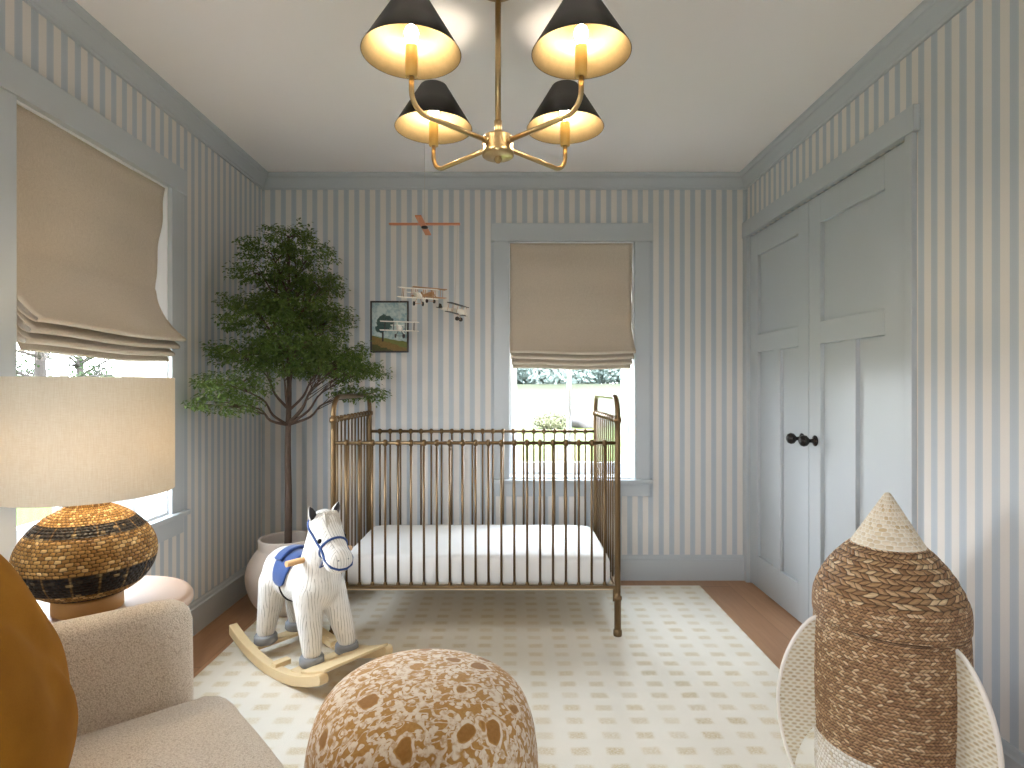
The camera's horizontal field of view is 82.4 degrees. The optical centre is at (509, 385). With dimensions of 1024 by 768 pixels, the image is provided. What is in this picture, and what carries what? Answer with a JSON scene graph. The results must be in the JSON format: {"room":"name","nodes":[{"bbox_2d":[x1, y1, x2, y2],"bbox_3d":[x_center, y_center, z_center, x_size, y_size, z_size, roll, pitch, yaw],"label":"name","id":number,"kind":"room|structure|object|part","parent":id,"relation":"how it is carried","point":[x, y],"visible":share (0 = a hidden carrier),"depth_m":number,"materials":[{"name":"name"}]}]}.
{"room":"bedroom","nodes":[
{"label":"bedroom","id":0,"kind":"room"},
{"bbox_2d":[0,0,261,602],"bbox_3d":[-1.650,-0.052,0.978,0.200,2.524,5.756,0,0,0],"label":"wall","id":1,"kind":"structure","parent":0,"point":[221,534],"depth_m":2.93,"materials":[{"name":"paper"}]},
{"bbox_2d":[0,48,190,561],"bbox_3d":[-1.635,-0.163,2.233,0.260,1.698,1.060,0,0,0],"label":"window","id":2,"kind":"structure","parent":1,"relation":"in","point":[18,81],"depth_m":2.21,"materials":[{"name":"grey paint"}]},
{"bbox_3d":[-1.714,0.179,2.233,0.034,0.779,0.822,0,0,0],"label":"sash","id":3,"kind":"part","parent":2,"relation":"part of","materials":[{"name":"white paint"}]},
{"bbox_2d":[17,104,185,360],"bbox_3d":[-1.545,-0.500,2.233,0.180,0.797,0.826,0,0,0],"label":"blind","id":4,"kind":"object","parent":2,"relation":"attached to","point":[89,225],"visible":0.98,"depth_m":2.15,"materials":[{"name":"fabric"}]},
{"bbox_2d":[23,0,267,189],"bbox_3d":[-1.517,-1.270,0.978,0.066,0.088,5.356,0,0,0],"label":"trim","id":5,"kind":"structure","parent":1,"relation":"attached to","point":[68,16],"depth_m":2.40,"materials":[{"name":"grey paint"}]},
{"bbox_2d":[188,565,246,635],"bbox_3d":[-1.540,1.132,0.978,0.019,0.156,5.356,0,0,0],"label":"baseboard","id":6,"kind":"structure","parent":1,"relation":"attached to","point":[205,609],"depth_m":3.06,"materials":[{"name":"grey paint"}]},
{"bbox_2d":[193,581,801,677],"bbox_3d":[-0.037,1.260,0.978,3.425,0.100,5.756,0,0,0],"label":"floor","id":7,"kind":"structure","parent":0,"point":[763,620],"depth_m":3.03,"materials":[{"name":"brown wood"}]},
{"bbox_2d":[193,585,815,767],"bbox_3d":[-0.079,1.204,1.995,2.442,0.010,3.050,0,0,0],"label":"area rug","id":8,"kind":"object","parent":7,"relation":"on","point":[682,685],"visible":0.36,"depth_m":2.44,"materials":[{"name":"beige carpet"}]},
{"bbox_2d":[36,576,193,622],"bbox_3d":[-1.165,0.904,1.660,0.470,0.588,0.470,0,0,0],"label":"side table","id":9,"kind":"object","parent":8,"relation":"on","point":[148,589],"visible":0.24,"depth_m":1.73,"materials":[{"name":"white wood"}]},
{"bbox_2d":[0,376,174,619],"bbox_3d":[-1.158,0.293,1.606,0.414,0.633,0.414,0,0,0],"label":"table lamp","id":10,"kind":"object","parent":9,"relation":"on","point":[81,446],"visible":0.94,"depth_m":1.47,"materials":[{"name":"beige fabric"}]},
{"bbox_3d":[-1.158,0.135,1.606,0.414,0.315,0.414,0,0,0],"label":"lamp shade","id":11,"kind":"part","parent":10,"relation":"part of","materials":[{"name":"beige fabric"}]},
{"bbox_2d":[51,599,284,767],"bbox_3d":[-0.815,0.773,0.878,1.015,0.852,1.139,0,0,-42],"label":"armchair","id":12,"kind":"object","parent":8,"relation":"on","point":[130,668],"visible":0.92,"depth_m":1.36,"materials":[{"name":"beige fabric"}]},
{"bbox_2d":[0,554,77,767],"bbox_3d":[-0.888,0.530,0.990,0.256,0.528,0.526,0,0,-38],"label":"throw pillow","id":13,"kind":"object","parent":12,"relation":"on","point":[39,708],"visible":1,"depth_m":0.96,"materials":[{"name":"yellow fabric"}]},
{"bbox_3d":[-1.161,0.855,1.250,0.879,0.612,0.122,0,0,-42],"label":"arm","id":14,"kind":"part","parent":12,"relation":"part of","materials":[{"name":"beige fabric"}]},
{"bbox_2d":[69,696,284,767],"bbox_3d":[-0.731,0.857,0.957,0.783,0.199,0.903,0,0,-42],"label":"seat cushion","id":15,"kind":"object","parent":12,"relation":"on","point":[132,731],"depth_m":1.28,"materials":[{"name":"beige fabric"}]},
{"bbox_2d":[180,217,392,616],"bbox_3d":[-1.083,0.164,3.096,0.892,2.069,0.957,0,0,0],"label":"potted tree","id":16,"kind":"object","parent":8,"relation":"on","point":[319,352],"visible":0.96,"depth_m":3.02,"materials":[{"name":"green plant"}]},
{"bbox_3d":[-1.195,1.006,3.150,0.426,0.386,0.426,0,0,0],"label":"pot","id":17,"kind":"part","parent":16,"relation":"part of","materials":[{"name":"ceramic"}]},
{"bbox_2d":[229,502,392,686],"bbox_3d":[-0.877,0.847,2.542,0.718,0.703,0.348,0,0,39],"label":"rocking horse","id":18,"kind":"object","parent":8,"relation":"on","point":[310,581],"visible":1,"depth_m":2.42},
{"bbox_3d":[-0.955,0.733,2.604,0.062,0.054,0.178,0,0,39],"label":"saddle seat","id":19,"kind":"part","parent":18,"relation":"part of","materials":[{"name":"blue fabric"}]},
{"bbox_3d":[-0.807,0.721,2.485,0.025,0.024,0.310,0,0,39],"label":"handle","id":20,"kind":"part","parent":18,"relation":"part of","materials":[{"name":"brown wood"}]},
{"bbox_2d":[304,648,537,767],"bbox_3d":[-0.218,0.965,1.497,0.593,0.468,0.592,0,0,-23],"label":"pouf ottoman","id":21,"kind":"object","parent":8,"relation":"on","point":[416,708],"visible":1,"depth_m":1.37,"materials":[{"name":"brown fabric"}]},
{"bbox_2d":[329,393,621,636],"bbox_3d":[-0.166,0.620,3.172,1.407,1.158,0.765,0,0,0],"label":"crib","id":22,"kind":"object","parent":8,"relation":"on","point":[615,573],"visible":0.81,"depth_m":2.81,"materials":[{"name":"gold metal"}]},
{"bbox_3d":[-0.848,0.673,2.811,0.042,1.050,0.042,0,0,0],"label":"leg post","id":23,"kind":"part","parent":22,"relation":"part of","materials":[{"name":"gold metal"}]},
{"bbox_3d":[-0.848,0.163,3.172,0.025,0.032,0.711,0,0,0],"label":"rail","id":24,"kind":"part","parent":22,"relation":"part of","materials":[{"name":"gold metal"}]},
{"bbox_3d":[-0.848,0.673,3.534,0.042,1.050,0.042,0,0,0],"label":"leg post","id":25,"kind":"part","parent":22,"relation":"part of","materials":[{"name":"gold metal"}]},
{"bbox_3d":[-0.166,0.274,2.811,1.353,0.032,0.033,0,0,0],"label":"rail","id":26,"kind":"part","parent":22,"relation":"part of","materials":[{"name":"gold metal"}]},
{"bbox_2d":[342,525,609,583],"bbox_3d":[-0.166,0.894,3.172,1.310,0.154,0.670,0,0,0],"label":"mattress","id":27,"kind":"object","parent":22,"relation":"on","point":[391,530],"visible":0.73,"depth_m":2.86,"materials":[{"name":"white fabric"}]},
{"bbox_3d":[-0.166,0.956,2.811,1.349,0.031,0.022,0,0,0],"label":"rail","id":28,"kind":"part","parent":22,"relation":"part of","materials":[{"name":"gold metal"}]},
{"bbox_3d":[-0.166,0.274,3.534,1.353,0.032,0.033,0,0,0],"label":"rail","id":29,"kind":"part","parent":22,"relation":"part of","materials":[{"name":"gold metal"}]},
{"bbox_3d":[0.517,0.673,3.534,0.042,1.050,0.042,0,0,0],"label":"leg post","id":30,"kind":"part","parent":22,"relation":"part of","materials":[{"name":"gold metal"}]},
{"bbox_3d":[0.517,0.163,3.172,0.025,0.032,0.711,0,0,0],"label":"rail","id":31,"kind":"part","parent":22,"relation":"part of","materials":[{"name":"gold metal"}]},
{"bbox_3d":[0.517,0.964,3.172,0.022,0.015,0.707,0,0,0],"label":"rail","id":32,"kind":"part","parent":22,"relation":"part of","materials":[{"name":"gold metal"}]},
{"bbox_3d":[0.517,0.673,2.811,0.042,1.050,0.042,0,0,0],"label":"leg post","id":33,"kind":"part","parent":22,"relation":"part of","materials":[{"name":"gold metal"}]},
{"bbox_2d":[776,492,1004,767],"bbox_3d":[1.100,0.761,1.751,0.516,0.875,0.539,0,0,0],"label":"basket","id":34,"kind":"object","parent":8,"relation":"on","point":[883,674],"visible":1,"depth_m":1.64,"materials":[{"name":"wicker"}]},
{"bbox_3d":[1.149,0.661,1.780,0.411,0.082,0.411,0,0,0],"label":"lid","id":35,"kind":"part","parent":34,"relation":"part of","materials":[{"name":"wicker"}]},
{"bbox_2d":[75,0,922,171],"bbox_3d":[-0.037,-1.374,0.978,3.425,0.120,5.756,0,0,0],"label":"ceiling","id":36,"kind":"structure","parent":0,"point":[703,85],"depth_m":2.48,"materials":[{"name":"white paint"}]},
{"bbox_2d":[389,143,459,287],"bbox_3d":[-0.447,-0.826,3.052,0.281,0.976,0.281,0,0,-44],"label":"mobile","id":37,"kind":"object","parent":36,"relation":"hanging from","point":[421,221],"visible":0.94,"depth_m":3.04,"materials":[{"name":"brown wood"}]},
{"bbox_2d":[379,320,418,337],"bbox_3d":[-0.581,-0.300,3.060,0.200,0.102,0.167,0,0,-18],"label":"airplane","id":38,"kind":"object","parent":37,"relation":"hanging from","point":[399,327],"visible":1,"depth_m":3.03,"materials":[{"name":"beige paint"}]},
{"bbox_2d":[397,287,438,305],"bbox_3d":[-0.459,-0.444,2.881,0.200,0.106,0.166,0,0,-24],"label":"airplane","id":39,"kind":"object","parent":37,"relation":"hanging from","point":[417,294],"visible":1,"depth_m":2.85,"materials":[{"name":"beige paint"}]},
{"bbox_2d":[411,286,446,302],"bbox_3d":[-0.457,-0.496,3.237,0.200,0.084,0.168,0,0,-33],"label":"airplane","id":40,"kind":"object","parent":37,"relation":"hanging from","point":[429,294],"visible":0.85,"depth_m":3.20,"materials":[{"name":"brown wood"}]},
{"bbox_2d":[436,302,468,321],"bbox_3d":[-0.298,-0.387,3.054,0.168,0.098,0.200,0,0,20],"label":"airplane","id":41,"kind":"object","parent":37,"relation":"hanging from","point":[461,312],"visible":1,"depth_m":3.03,"materials":[{"name":"beige paint"}]},
{"bbox_2d":[360,0,631,170],"bbox_3d":[-0.039,-1.020,1.910,0.768,0.587,0.768,0,0,0],"label":"chandelier","id":42,"kind":"object","parent":36,"relation":"hanging from","point":[582,40],"visible":1,"depth_m":1.76,"materials":[{"name":"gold metal"}]},
{"bbox_3d":[-0.281,-1.024,1.668,0.284,0.154,0.284,0,0,-45],"label":"lamp shade","id":43,"kind":"part","parent":42,"relation":"part of","materials":[{"name":"black paint"}]},
{"bbox_3d":[-0.281,-1.000,1.668,0.040,0.059,0.040,0,0,-45],"label":"light bulb","id":44,"kind":"part","parent":42,"relation":"part of","materials":[{"name":"beige glass"}]},
{"bbox_3d":[-0.281,-1.024,2.152,0.284,0.154,0.284,0,0,45],"label":"lamp shade","id":45,"kind":"part","parent":42,"relation":"part of","materials":[{"name":"black paint"}]},
{"bbox_3d":[-0.281,-1.000,2.152,0.040,0.059,0.040,0,0,45],"label":"light bulb","id":46,"kind":"part","parent":42,"relation":"part of","materials":[{"name":"beige glass"}]},
{"bbox_3d":[-0.179,-0.831,1.770,0.022,0.109,0.305,0,0,45],"label":"arm","id":47,"kind":"part","parent":42,"relation":"part of","materials":[{"name":"gold metal"}]},
{"bbox_3d":[-0.179,-0.831,2.050,0.305,0.109,0.022,0,0,45],"label":"arm","id":48,"kind":"part","parent":42,"relation":"part of","materials":[{"name":"gold metal"}]},
{"bbox_3d":[-0.039,-1.047,1.910,0.019,0.494,0.019,0,0,0],"label":"stem","id":49,"kind":"part","parent":42,"relation":"part of","materials":[{"name":"gold metal"}]},
{"bbox_3d":[0.101,-0.831,2.050,0.022,0.109,0.305,0,0,45],"label":"arm","id":50,"kind":"part","parent":42,"relation":"part of","materials":[{"name":"gold metal"}]},
{"bbox_3d":[0.101,-0.831,1.770,0.305,0.109,0.022,0,0,45],"label":"arm","id":51,"kind":"part","parent":42,"relation":"part of","materials":[{"name":"gold metal"}]},
{"bbox_3d":[0.203,-1.024,2.152,0.284,0.154,0.284,0,0,-45],"label":"lamp shade","id":52,"kind":"part","parent":42,"relation":"part of","materials":[{"name":"black paint"}]},
{"bbox_3d":[0.203,-1.000,1.668,0.040,0.059,0.040,0,0,45],"label":"light bulb","id":53,"kind":"part","parent":42,"relation":"part of","materials":[{"name":"beige glass"}]},
{"bbox_3d":[0.203,-1.024,1.668,0.284,0.154,0.284,0,0,45],"label":"lamp shade","id":54,"kind":"part","parent":42,"relation":"part of","materials":[{"name":"black paint"}]},
{"bbox_2d":[262,190,745,554],"bbox_3d":[-0.037,-0.052,3.756,3.025,2.524,0.200,0,0,0],"label":"wall","id":55,"kind":"structure","parent":0,"point":[445,380],"depth_m":3.66,"materials":[{"name":"paper"}]},
{"bbox_2d":[370,301,408,352],"bbox_3d":[-0.750,-0.369,3.644,0.238,0.320,0.021,0,0,0],"label":"framed painting","id":56,"kind":"object","parent":55,"relation":"attached to","point":[381,341],"visible":0.94,"depth_m":3.64,"materials":[{"name":"black wood"}]},
{"bbox_2d":[263,172,744,189],"bbox_3d":[-0.037,-1.270,3.623,3.025,0.088,0.066,0,0,0],"label":"trim","id":57,"kind":"structure","parent":55,"relation":"attached to","point":[274,180],"depth_m":3.62,"materials":[{"name":"grey paint"}]},
{"bbox_2d":[491,223,652,495],"bbox_3d":[0.385,-0.163,3.733,1.007,1.698,0.245,0,0,0],"label":"window","id":58,"kind":"structure","parent":55,"relation":"in","point":[635,480],"depth_m":3.64,"materials":[{"name":"grey paint"}]},
{"bbox_3d":[0.385,0.179,3.805,0.769,0.779,0.034,0,0,0],"label":"sash","id":59,"kind":"part","parent":58,"relation":"part of","materials":[{"name":"white paint"}]},
{"bbox_2d":[510,243,635,369],"bbox_3d":[0.385,-0.500,3.651,0.772,0.797,0.180,0,0,0],"label":"blind","id":60,"kind":"object","parent":58,"relation":"attached to","point":[570,303],"visible":1,"depth_m":3.68,"materials":[{"name":"fabric"}]},
{"bbox_2d":[607,555,743,580],"bbox_3d":[-0.037,1.132,3.647,3.025,0.156,0.019,0,0,0],"label":"baseboard","id":61,"kind":"structure","parent":55,"relation":"attached to","point":[633,567],"depth_m":3.64,"materials":[{"name":"grey paint"}]},
{"bbox_2d":[746,0,1023,752],"bbox_3d":[1.575,-0.052,0.978,0.200,2.524,5.756,0,0,0],"label":"wall","id":62,"kind":"structure","parent":0,"point":[966,79],"depth_m":1.87,"materials":[{"name":"paper"}]},
{"bbox_2d":[751,201,808,623],"bbox_3d":[1.459,0.143,3.244,0.122,2.117,0.699,0,0,0],"label":"door","id":63,"kind":"structure","parent":62,"relation":"in","point":[779,251],"depth_m":3.20,"materials":[{"name":"grey paint"}]},
{"bbox_3d":[1.438,0.265,2.955,0.079,0.057,0.057,0,0,0],"label":"knob","id":64,"kind":"part","parent":63,"relation":"part of","materials":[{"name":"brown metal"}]},
{"bbox_2d":[742,104,919,582],"bbox_3d":[1.487,0.098,2.879,0.076,2.225,1.554,0,0,0],"label":"trim","id":65,"kind":"structure","parent":62,"relation":"attached to","point":[905,126],"depth_m":2.22,"materials":[{"name":"grey paint"}]},
{"bbox_2d":[798,142,903,617],"bbox_3d":[1.459,0.143,2.528,0.122,2.117,0.723,0,0,0],"label":"door","id":66,"kind":"structure","parent":62,"relation":"in","point":[855,441],"depth_m":2.51,"materials":[{"name":"grey paint"}]},
{"bbox_3d":[1.438,0.265,2.828,0.079,0.057,0.057,0,0,0],"label":"knob","id":67,"kind":"part","parent":66,"relation":"part of","materials":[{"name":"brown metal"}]},
{"bbox_2d":[740,0,973,189],"bbox_3d":[1.442,-1.270,0.978,0.066,0.088,5.356,0,0,0],"label":"trim","id":68,"kind":"structure","parent":62,"relation":"attached to","point":[929,16],"depth_m":2.40,"materials":[{"name":"grey paint"}]},
{"bbox_2d":[1001,737,1023,767],"bbox_3d":[1.466,1.132,0.209,0.019,0.156,3.819,0,0,0],"label":"baseboard","id":69,"kind":"structure","parent":62,"relation":"attached to","point":[1013,757],"depth_m":1.70,"materials":[{"name":"grey paint"}]},
{"label":"outside","id":70,"kind":"structure","parent":0,"visible":0},
{"bbox_2d":[17,384,620,526],"bbox_3d":[0.000,0.699,32.500,180.000,2.262,145.000,0,0,0],"label":"lawn","id":71,"kind":"structure","parent":70,"point":[533,400],"depth_m":36.39,"materials":[{"name":"green plant"}]},
{"bbox_2d":[17,351,114,376],"bbox_3d":[-8.359,-0.669,10.560,3.833,5.120,4.299,0,0,18],"label":"tree","id":72,"kind":"object","parent":71,"relation":"on","point":[40,358],"visible":0.05,"depth_m":10.65,"materials":[{"name":"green plant"}]},
{"bbox_2d":[17,351,114,376],"bbox_3d":[-12.162,-0.365,16.315,4.230,4.512,3.498,0,0,0],"label":"tree","id":73,"kind":"object","parent":71,"relation":"on","point":[79,359],"visible":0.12,"depth_m":16.30,"materials":[{"name":"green plant"}]},
{"bbox_2d":[17,364,114,376],"bbox_3d":[-16.608,0.520,21.506,7.252,2.787,4.876,0,0,0],"label":"bush","id":74,"kind":"object","parent":71,"relation":"on","point":[71,368],"visible":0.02,"depth_m":21.35,"materials":[{"name":"green plant"}]},
{"bbox_2d":[517,368,539,383],"bbox_3d":[1.724,-2.708,88.679,10.329,8.138,7.089,0,0,0],"label":"tree","id":75,"kind":"object","parent":71,"relation":"on","point":[522,374],"visible":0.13,"depth_m":86.08,"materials":[{"name":"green plant"}]},
{"bbox_2d":[532,412,566,428],"bbox_3d":[1.758,1.521,24.989,1.688,0.895,1.068,0,0,0],"label":"shrub","id":76,"kind":"object","parent":71,"relation":"on","point":[545,421],"visible":0.98,"depth_m":24.76,"materials":[{"name":"green plant"}]},
{"bbox_2d":[528,368,595,383],"bbox_3d":[6.925,-3.121,79.274,10.329,8.979,7.089,0,0,0],"label":"tree","id":77,"kind":"object","parent":71,"relation":"on","point":[542,376],"visible":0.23,"depth_m":77.31,"materials":[{"name":"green plant"}]},
{"bbox_2d":[571,412,603,427],"bbox_3d":[3.408,1.627,26.033,1.782,0.970,1.269,0,0,0],"label":"boulder","id":78,"kind":"object","parent":71,"relation":"on","point":[582,419],"visible":0.43,"depth_m":25.52,"materials":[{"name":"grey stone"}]},
{"bbox_2d":[585,369,612,383],"bbox_3d":[12.376,-2.920,89.201,10.329,8.293,7.089,0,0,0],"label":"tree","id":79,"kind":"object","parent":71,"relation":"on","point":[598,379],"visible":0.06,"depth_m":87.30,"materials":[{"name":"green plant"}]},
{"bbox_2d":[601,369,620,383],"bbox_3d":[17.576,-2.726,79.872,10.329,7.710,7.089,0,0,0],"label":"tree","id":80,"kind":"object","parent":71,"relation":"on","point":[614,374],"visible":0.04,"depth_m":79.14,"materials":[{"name":"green plant"}]}
]}

